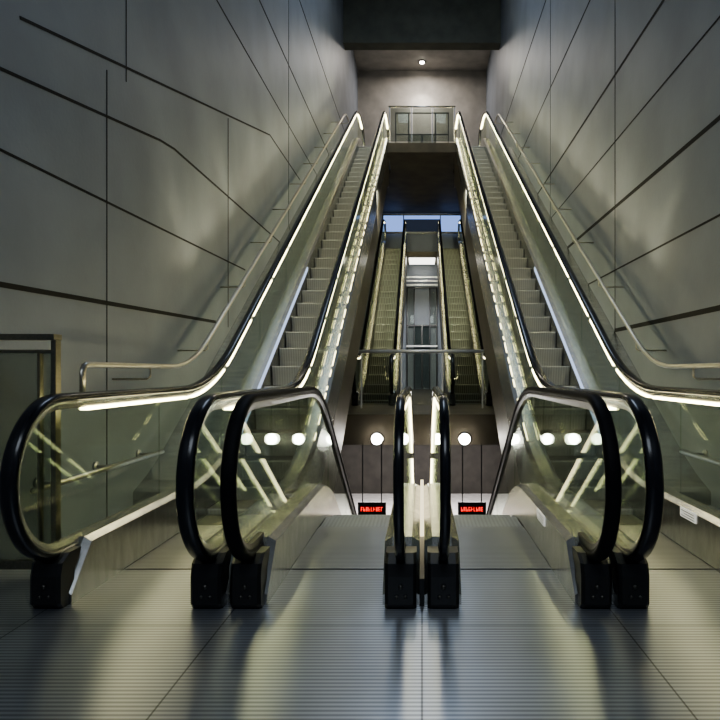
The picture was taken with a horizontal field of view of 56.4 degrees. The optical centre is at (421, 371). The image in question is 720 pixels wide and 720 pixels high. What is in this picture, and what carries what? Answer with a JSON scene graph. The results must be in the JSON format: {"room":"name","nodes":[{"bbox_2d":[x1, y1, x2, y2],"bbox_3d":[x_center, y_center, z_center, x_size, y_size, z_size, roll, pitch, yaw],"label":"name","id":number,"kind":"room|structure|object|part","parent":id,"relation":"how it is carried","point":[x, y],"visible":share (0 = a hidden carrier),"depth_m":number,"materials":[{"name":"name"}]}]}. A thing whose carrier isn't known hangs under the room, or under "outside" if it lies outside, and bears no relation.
{"room":"subway station","nodes":[
{"label":"subway station","id":0,"kind":"room"},
{"bbox_2d":[0,0,357,558],"bbox_3d":[-2.750,-6.150,11.650,0.300,15.300,31.300,0,0,0],"label":"wall","id":1,"kind":"structure","parent":0,"point":[53,232],"depth_m":5.99,"materials":[{"name":"concrete"}]},
{"bbox_2d":[30,449,164,493],"bbox_3d":[-2.515,0.750,5.250,0.170,0.080,2.100,0,0,0],"label":"wall rail","id":2,"kind":"object","parent":1,"relation":"attached to","point":[97,468],"visible":0.88,"depth_m":5.14,"materials":[{"name":"metal"}]},
{"bbox_3d":[-2.590,0.750,4.500,0.020,0.080,0.080,0,0,0],"label":"bracket plate","id":3,"kind":"part","parent":2,"relation":"part of","materials":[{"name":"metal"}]},
{"bbox_3d":[-2.590,0.750,5.300,0.020,0.080,0.080,0,0,0],"label":"bracket plate","id":4,"kind":"part","parent":2,"relation":"part of","materials":[{"name":"metal"}]},
{"bbox_2d":[0,0,349,517],"bbox_3d":[-2.598,-3.459,12.999,0.004,9.318,22.002,0,0,0],"label":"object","id":5,"kind":"structure","parent":1,"relation":"attached to","point":[2,284],"depth_m":5.56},
{"bbox_2d":[79,114,348,391],"bbox_3d":[-2.429,-3.813,12.729,0.341,7.986,16.541,0,0,0],"label":"wall handrail","id":6,"kind":"object","parent":1,"relation":"attached to","point":[82,372],"visible":0.99,"depth_m":7.06,"materials":[{"name":"metal"}]},
{"bbox_2d":[133,148,348,504],"bbox_3d":[-2.297,-2.660,13.750,0.605,8.119,15.500,0,0,0],"label":"trim","id":7,"kind":"structure","parent":1,"relation":"attached to","point":[161,477],"depth_m":8.59,"materials":[{"name":"metal"}]},
{"bbox_2d":[343,0,500,49],"bbox_3d":[0.000,-12.330,22.250,5.200,2.940,0.500,0,0,0],"label":"ceiling","id":8,"kind":"structure","parent":1,"relation":"attached to","point":[367,24],"depth_m":22.00,"materials":[{"name":"black paint"}]},
{"bbox_2d":[0,505,719,719],"bbox_3d":[0.000,1.350,1.000,5.200,0.300,10.000,0,0,0],"label":"floor","id":9,"kind":"structure","parent":0,"point":[326,645],"depth_m":2.87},
{"bbox_2d":[0,334,61,568],"bbox_3d":[-2.355,0.490,3.885,0.470,1.420,0.090,0,0,0],"label":"door frame","id":10,"kind":"structure","parent":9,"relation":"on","point":[55,339],"depth_m":3.87,"materials":[{"name":"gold metal"}]},
{"bbox_2d":[0,111,390,608],"bbox_3d":[-1.495,-2.757,12.385,0.994,10.063,18.686,0,0,0],"label":"escalator","id":11,"kind":"object","parent":9,"relation":"on","point":[312,337],"visible":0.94,"depth_m":6.31,"materials":[{"name":"grey metal"}]},
{"bbox_3d":[-1.495,1.197,4.625,0.620,0.004,1.150,0,0,0],"label":"comb plate","id":12,"kind":"part","parent":11,"relation":"part of","materials":[{"name":"grey metal"}]},
{"bbox_2d":[242,267,307,432],"bbox_3d":[-1.802,-0.475,8.500,0.012,2.356,4.000,0,0,0],"label":"light","id":13,"kind":"object","parent":11,"relation":"attached to","point":[266,377],"depth_m":8.42,"materials":[{"name":"white"}]},
{"bbox_3d":[-1.090,-3.410,12.385,0.082,8.756,18.686,0,0,0],"label":"handrail","id":14,"kind":"part","parent":11,"relation":"part of","materials":[{"name":"black rubber"}]},
{"bbox_2d":[420,536,423,605],"bbox_3d":[0.000,1.130,3.860,0.024,0.140,0.880,0,0,0],"label":"trim","id":15,"kind":"structure","parent":9,"relation":"on","point":[421,537],"depth_m":3.55,"materials":[{"name":"silver metal"}]},
{"bbox_2d":[454,111,719,608],"bbox_3d":[1.470,-2.757,12.385,0.984,10.063,18.686,0,0,0],"label":"escalator","id":16,"kind":"object","parent":9,"relation":"on","point":[530,338],"visible":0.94,"depth_m":7.08,"materials":[{"name":"grey metal"}]},
{"bbox_2d":[534,267,600,437],"bbox_3d":[1.772,-0.475,8.500,0.012,2.356,4.000,0,0,0],"label":"light","id":17,"kind":"object","parent":16,"relation":"attached to","point":[574,377],"depth_m":8.41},
{"bbox_3d":[1.870,-3.410,12.385,0.082,8.756,18.686,0,0,0],"label":"handrail","id":18,"kind":"part","parent":16,"relation":"part of","materials":[{"name":"black rubber"}]},
{"bbox_3d":[1.470,1.197,4.625,0.610,0.004,1.150,0,0,0],"label":"comb plate","id":19,"kind":"part","parent":16,"relation":"part of","materials":[{"name":"grey metal"}]},
{"bbox_2d":[374,252,466,264],"bbox_3d":[0.000,-4.450,26.100,5.200,0.200,1.800,0,0,0],"label":"ceiling","id":20,"kind":"structure","parent":0,"point":[409,254],"depth_m":25.20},
{"bbox_2d":[409,258,434,263],"bbox_3d":[0.000,-4.320,26.000,1.000,0.060,1.200,0,0,0],"label":"ceiling light","id":21,"kind":"object","parent":20,"relation":"attached to","point":[411,260],"visible":1,"depth_m":25.78,"materials":[{"name":"white plastic"}]},
{"bbox_2d":[334,445,507,493],"bbox_3d":[0.000,3.700,34.150,12.000,5.000,0.300,0,0,0],"label":"wall panels","id":22,"kind":"object","parent":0,"point":[351,455],"depth_m":34.00,"materials":[{"name":"metal"}]},
{"bbox_2d":[342,389,499,444],"bbox_3d":[0.000,0.950,19.000,5.200,0.500,16.000,0,0,0],"label":"wall","id":23,"kind":"structure","parent":0,"point":[478,422],"depth_m":11.00,"materials":[{"name":"brown metal"}]},
{"bbox_2d":[358,445,385,514],"bbox_3d":[-1.500,2.755,20.025,0.840,3.090,0.150,0,0,0],"label":"display","id":24,"kind":"object","parent":23,"relation":"hanging from","point":[364,507],"visible":0.94,"depth_m":19.96,"materials":[{"name":"black plastic"}]},
{"bbox_2d":[371,432,382,444],"bbox_3d":[-0.740,1.100,10.940,0.207,0.207,0.180,0,0,0],"label":"wall lamp","id":25,"kind":"object","parent":23,"relation":"attached to","point":[376,438],"visible":1,"depth_m":10.88,"materials":[{"name":"metal"}]},
{"bbox_2d":[352,219,406,405],"bbox_3d":[-1.015,-2.026,19.500,0.920,7.223,11.856,0,0,0],"label":"escalator","id":26,"kind":"object","parent":23,"relation":"on","point":[381,372],"visible":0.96,"depth_m":18.09,"materials":[{"name":"grey metal"}]},
{"bbox_3d":[-1.400,-2.585,19.500,0.082,6.106,11.856,0,0,0],"label":"handrail","id":27,"kind":"part","parent":26,"relation":"part of","materials":[{"name":"black rubber"}]},
{"bbox_3d":[-0.630,-2.585,19.500,0.082,6.106,11.856,0,0,0],"label":"handrail","id":28,"kind":"part","parent":26,"relation":"part of","materials":[{"name":"black rubber"}]},
{"bbox_2d":[404,433,408,444],"bbox_3d":[-0.300,1.100,10.940,0.207,0.207,0.180,0,0,0],"label":"wall lamp","id":29,"kind":"object","parent":23,"relation":"attached to","point":[406,436],"visible":0.48,"depth_m":10.88,"materials":[{"name":"glass"}]},
{"bbox_2d":[359,350,483,407],"bbox_3d":[0.000,0.134,12.900,2.440,1.132,0.068,0,0,0],"label":"metal railing","id":30,"kind":"object","parent":23,"relation":"on","point":[360,351],"visible":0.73,"depth_m":12.88,"materials":[{"name":"silver metal"}]},
{"bbox_3d":[-1.170,0.160,12.900,0.028,1.080,0.028,0,0,0],"label":"post","id":31,"kind":"part","parent":30,"relation":"part of","materials":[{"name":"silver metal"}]},
{"bbox_3d":[-0.400,0.160,12.900,0.028,1.080,0.028,0,0,0],"label":"post","id":32,"kind":"part","parent":30,"relation":"part of","materials":[{"name":"silver metal"}]},
{"bbox_3d":[0.000,-0.400,12.900,2.440,0.065,0.068,0,0,0],"label":"rail","id":33,"kind":"part","parent":30,"relation":"part of","materials":[{"name":"silver metal"}]},
{"bbox_3d":[0.400,0.160,12.900,0.028,1.080,0.028,0,0,0],"label":"post","id":34,"kind":"part","parent":30,"relation":"part of","materials":[{"name":"silver metal"}]},
{"bbox_3d":[1.170,0.160,12.900,0.028,1.080,0.028,0,0,0],"label":"post","id":35,"kind":"part","parent":30,"relation":"part of","materials":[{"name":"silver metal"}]},
{"bbox_2d":[407,287,436,388],"bbox_3d":[0.000,-1.350,26.725,1.240,4.100,0.050,0,0,0],"label":"enclosure","id":36,"kind":"object","parent":23,"relation":"on","point":[414,325],"visible":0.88,"depth_m":26.70,"materials":[{"name":"grey metal"}]},
{"bbox_2d":[406,284,437,285],"bbox_3d":[0.000,-3.475,26.635,1.240,0.070,0.070,0,0,0],"label":"trim","id":37,"kind":"structure","parent":36,"relation":"attached to","point":[406,284],"depth_m":26.60,"materials":[{"name":"silver metal"}]},
{"bbox_2d":[406,345,437,346],"bbox_3d":[0.000,-1.035,26.635,1.240,0.070,0.070,0,0,0],"label":"trim","id":38,"kind":"structure","parent":36,"relation":"attached to","point":[406,345],"depth_m":26.60,"materials":[{"name":"silver metal"}]},
{"bbox_2d":[435,432,439,444],"bbox_3d":[0.250,1.100,10.940,0.207,0.207,0.180,0,0,0],"label":"wall lamp","id":39,"kind":"object","parent":23,"relation":"attached to","point":[437,435],"visible":0.56,"depth_m":10.87,"materials":[{"name":"metal"}]},
{"bbox_2d":[437,219,491,405],"bbox_3d":[1.015,-2.026,19.500,0.920,7.223,11.856,0,0,0],"label":"escalator","id":40,"kind":"object","parent":23,"relation":"on","point":[462,372],"visible":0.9,"depth_m":18.11,"materials":[{"name":"grey metal"}]},
{"bbox_3d":[0.630,-2.585,19.500,0.082,6.106,11.856,0,0,0],"label":"handrail","id":41,"kind":"part","parent":40,"relation":"part of","materials":[{"name":"black rubber"}]},
{"bbox_3d":[1.400,-2.585,19.500,0.082,6.106,11.856,0,0,0],"label":"handrail","id":42,"kind":"part","parent":40,"relation":"part of","materials":[{"name":"black rubber"}]},
{"bbox_2d":[458,432,470,444],"bbox_3d":[0.700,1.100,10.940,0.207,0.207,0.180,0,0,0],"label":"wall lamp","id":43,"kind":"object","parent":23,"relation":"attached to","point":[464,438],"visible":1,"depth_m":10.89,"materials":[{"name":"glass"}]},
{"bbox_2d":[458,445,485,514],"bbox_3d":[1.500,2.755,20.025,0.840,3.090,0.150,0,0,0],"label":"display","id":44,"kind":"object","parent":23,"relation":"hanging from","point":[464,507],"visible":0.92,"depth_m":19.96,"materials":[{"name":"black plastic"}]},
{"bbox_2d":[334,494,507,514],"bbox_3d":[0.000,6.300,19.500,12.000,0.200,29.000,0,0,0],"label":"platform","id":45,"kind":"object","parent":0,"point":[341,499],"depth_m":32.18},
{"bbox_2d":[220,386,419,608],"bbox_3d":[-0.497,3.706,9.835,0.969,7.188,13.586,0,0,0],"label":"escalator","id":46,"kind":"object","parent":45,"relation":"on","point":[308,530],"visible":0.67,"depth_m":3.76,"materials":[{"name":"black rubber"}]},
{"bbox_3d":[-0.890,3.040,9.835,0.074,5.856,13.586,0,0,0],"label":"handrail","id":47,"kind":"part","parent":46,"relation":"part of","materials":[{"name":"black rubber"}]},
{"bbox_3d":[-0.499,1.197,4.600,0.592,0.004,1.100,0,0,0],"label":"comb plate","id":48,"kind":"part","parent":46,"relation":"part of","materials":[{"name":"grey metal"}]},
{"bbox_3d":[-0.108,3.040,9.835,0.049,5.856,13.586,0,0,0],"label":"handrail","id":49,"kind":"part","parent":46,"relation":"part of","materials":[{"name":"black rubber"}]},
{"bbox_2d":[420,480,423,535],"bbox_3d":[0.000,2.889,8.150,0.024,4.038,7.700,0,0,0],"label":"trim","id":50,"kind":"structure","parent":46,"relation":"attached to","point":[421,481],"depth_m":4.30,"materials":[{"name":"silver metal"}]},
{"bbox_2d":[424,386,621,608],"bbox_3d":[0.492,3.706,9.835,0.959,7.188,13.586,0,0,0],"label":"escalator","id":51,"kind":"object","parent":45,"relation":"on","point":[533,530],"visible":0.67,"depth_m":3.79,"materials":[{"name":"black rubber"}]},
{"bbox_3d":[0.108,3.040,9.835,0.049,5.856,13.586,0,0,0],"label":"handrail","id":52,"kind":"part","parent":51,"relation":"part of","materials":[{"name":"black rubber"}]},
{"bbox_3d":[0.494,1.197,4.600,0.582,0.004,1.100,0,0,0],"label":"comb plate","id":53,"kind":"part","parent":51,"relation":"part of","materials":[{"name":"grey metal"}]},
{"bbox_3d":[0.880,3.040,9.835,0.074,5.856,13.586,0,0,0],"label":"handrail","id":54,"kind":"part","parent":51,"relation":"part of","materials":[{"name":"black rubber"}]},
{"bbox_2d":[383,143,459,212],"bbox_3d":[0.000,-6.560,23.250,5.200,0.280,7.500,0,0,0],"label":"ceiling","id":55,"kind":"structure","parent":0,"point":[421,175],"depth_m":22.24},
{"bbox_2d":[395,112,448,142],"bbox_3d":[0.000,-7.690,22.320,1.800,1.980,0.040,0,0,0],"label":"enclosure","id":56,"kind":"object","parent":55,"relation":"on","point":[408,113],"visible":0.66,"depth_m":22.30,"materials":[{"name":"metal"}]},
{"bbox_2d":[389,106,454,142],"bbox_3d":[0.000,-7.252,19.560,1.960,1.105,0.052,0,0,0],"label":"glass railing","id":57,"kind":"object","parent":55,"relation":"on","point":[411,107],"visible":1,"depth_m":19.55,"materials":[{"name":"metal"}]},
{"bbox_3d":[-0.950,-7.230,19.560,0.028,1.060,0.028,0,0,0],"label":"post","id":58,"kind":"part","parent":57,"relation":"part of","materials":[{"name":"metal"}]},
{"bbox_3d":[-0.300,-7.230,19.560,0.028,1.060,0.028,0,0,0],"label":"post","id":59,"kind":"part","parent":57,"relation":"part of","materials":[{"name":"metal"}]},
{"bbox_3d":[0.000,-7.780,19.560,1.960,0.050,0.052,0,0,0],"label":"rail","id":60,"kind":"part","parent":57,"relation":"part of","materials":[{"name":"metal"}]},
{"bbox_3d":[0.300,-7.230,19.560,0.028,1.060,0.028,0,0,0],"label":"post","id":61,"kind":"part","parent":57,"relation":"part of","materials":[{"name":"metal"}]},
{"bbox_3d":[0.950,-7.230,19.560,0.028,1.060,0.028,0,0,0],"label":"post","id":62,"kind":"part","parent":57,"relation":"part of","materials":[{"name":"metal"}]},
{"bbox_2d":[358,71,485,388],"bbox_3d":[0.000,-6.300,27.150,5.200,15.000,0.300,0,0,0],"label":"wall","id":63,"kind":"structure","parent":0,"point":[377,90],"depth_m":27.00,"materials":[{"name":"paint"}]},
{"bbox_2d":[384,216,402,231],"bbox_3d":[-1.155,-5.975,26.940,0.790,0.650,0.080,0,0,0],"label":"window","id":64,"kind":"structure","parent":63,"relation":"in","point":[393,223],"depth_m":26.90,"materials":[{"name":"blue glass"}]},
{"bbox_2d":[405,219,438,231],"bbox_3d":[0.000,-5.905,26.940,1.440,0.510,0.080,0,0,0],"label":"window","id":65,"kind":"structure","parent":63,"relation":"in","point":[412,225],"depth_m":26.90,"materials":[{"name":"blue glass"}]},
{"bbox_2d":[404,216,439,218],"bbox_3d":[0.000,-6.240,26.940,1.440,0.120,0.080,0,0,0],"label":"window","id":66,"kind":"structure","parent":63,"relation":"in","point":[405,217],"depth_m":26.90,"materials":[{"name":"blue glass"}]},
{"bbox_2d":[382,214,461,233],"bbox_3d":[0.000,-5.965,26.870,3.200,0.790,0.060,0,0,0],"label":"trim","id":67,"kind":"structure","parent":63,"relation":"attached to","point":[383,215],"depth_m":26.84,"materials":[{"name":"metal"}]},
{"bbox_2d":[441,216,459,231],"bbox_3d":[1.155,-5.975,26.940,0.790,0.650,0.080,0,0,0],"label":"window","id":68,"kind":"structure","parent":63,"relation":"in","point":[448,223],"depth_m":26.90,"materials":[{"name":"blue glass"}]},
{"bbox_2d":[353,50,490,70],"bbox_3d":[0.000,-12.300,24.750,5.200,0.200,4.500,0,0,0],"label":"ceiling","id":69,"kind":"structure","parent":0,"point":[366,60],"depth_m":26.12,"materials":[{"name":"paint"}]},
{"bbox_2d":[406,280,437,281],"bbox_3d":[0.000,-3.635,26.635,1.240,0.070,0.070,0,0,0],"label":"trim","id":70,"kind":"structure","parent":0,"point":[406,280],"depth_m":26.60,"materials":[{"name":"silver metal"}]},
{"bbox_2d":[406,276,437,277],"bbox_3d":[0.000,-3.785,26.635,1.240,0.070,0.070,0,0,0],"label":"trim","id":71,"kind":"structure","parent":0,"point":[406,276],"depth_m":26.60,"materials":[{"name":"silver metal"}]},
{"bbox_2d":[486,0,719,508],"bbox_3d":[2.750,-6.150,11.650,0.300,15.300,31.300,0,0,0],"label":"wall","id":72,"kind":"structure","parent":0,"point":[682,275],"depth_m":8.09,"materials":[{"name":"concrete"}]},
{"bbox_2d":[494,148,710,504],"bbox_3d":[2.283,-2.660,13.750,0.635,8.119,15.500,0,0,0],"label":"trim","id":73,"kind":"structure","parent":72,"relation":"attached to","point":[679,475],"depth_m":8.52,"materials":[{"name":"metal"}]},
{"bbox_2d":[494,114,719,379],"bbox_3d":[2.429,-3.813,12.729,0.341,7.986,16.541,0,0,0],"label":"wall handrail","id":74,"kind":"object","parent":72,"relation":"attached to","point":[637,343],"visible":0.99,"depth_m":7.97,"materials":[{"name":"metal"}]},
{"bbox_2d":[497,0,719,331],"bbox_3d":[2.598,-3.310,13.500,0.004,9.020,21.000,0,0,0],"label":"trim","id":75,"kind":"structure","parent":72,"relation":"attached to","point":[714,308],"depth_m":7.96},
{"bbox_2d":[679,449,719,465],"bbox_3d":[2.515,0.750,5.250,0.170,0.080,2.100,0,0,0],"label":"wall rail","id":76,"kind":"object","parent":72,"relation":"attached to","point":[703,456],"visible":1,"depth_m":5.92,"materials":[{"name":"metal"}]}
]}

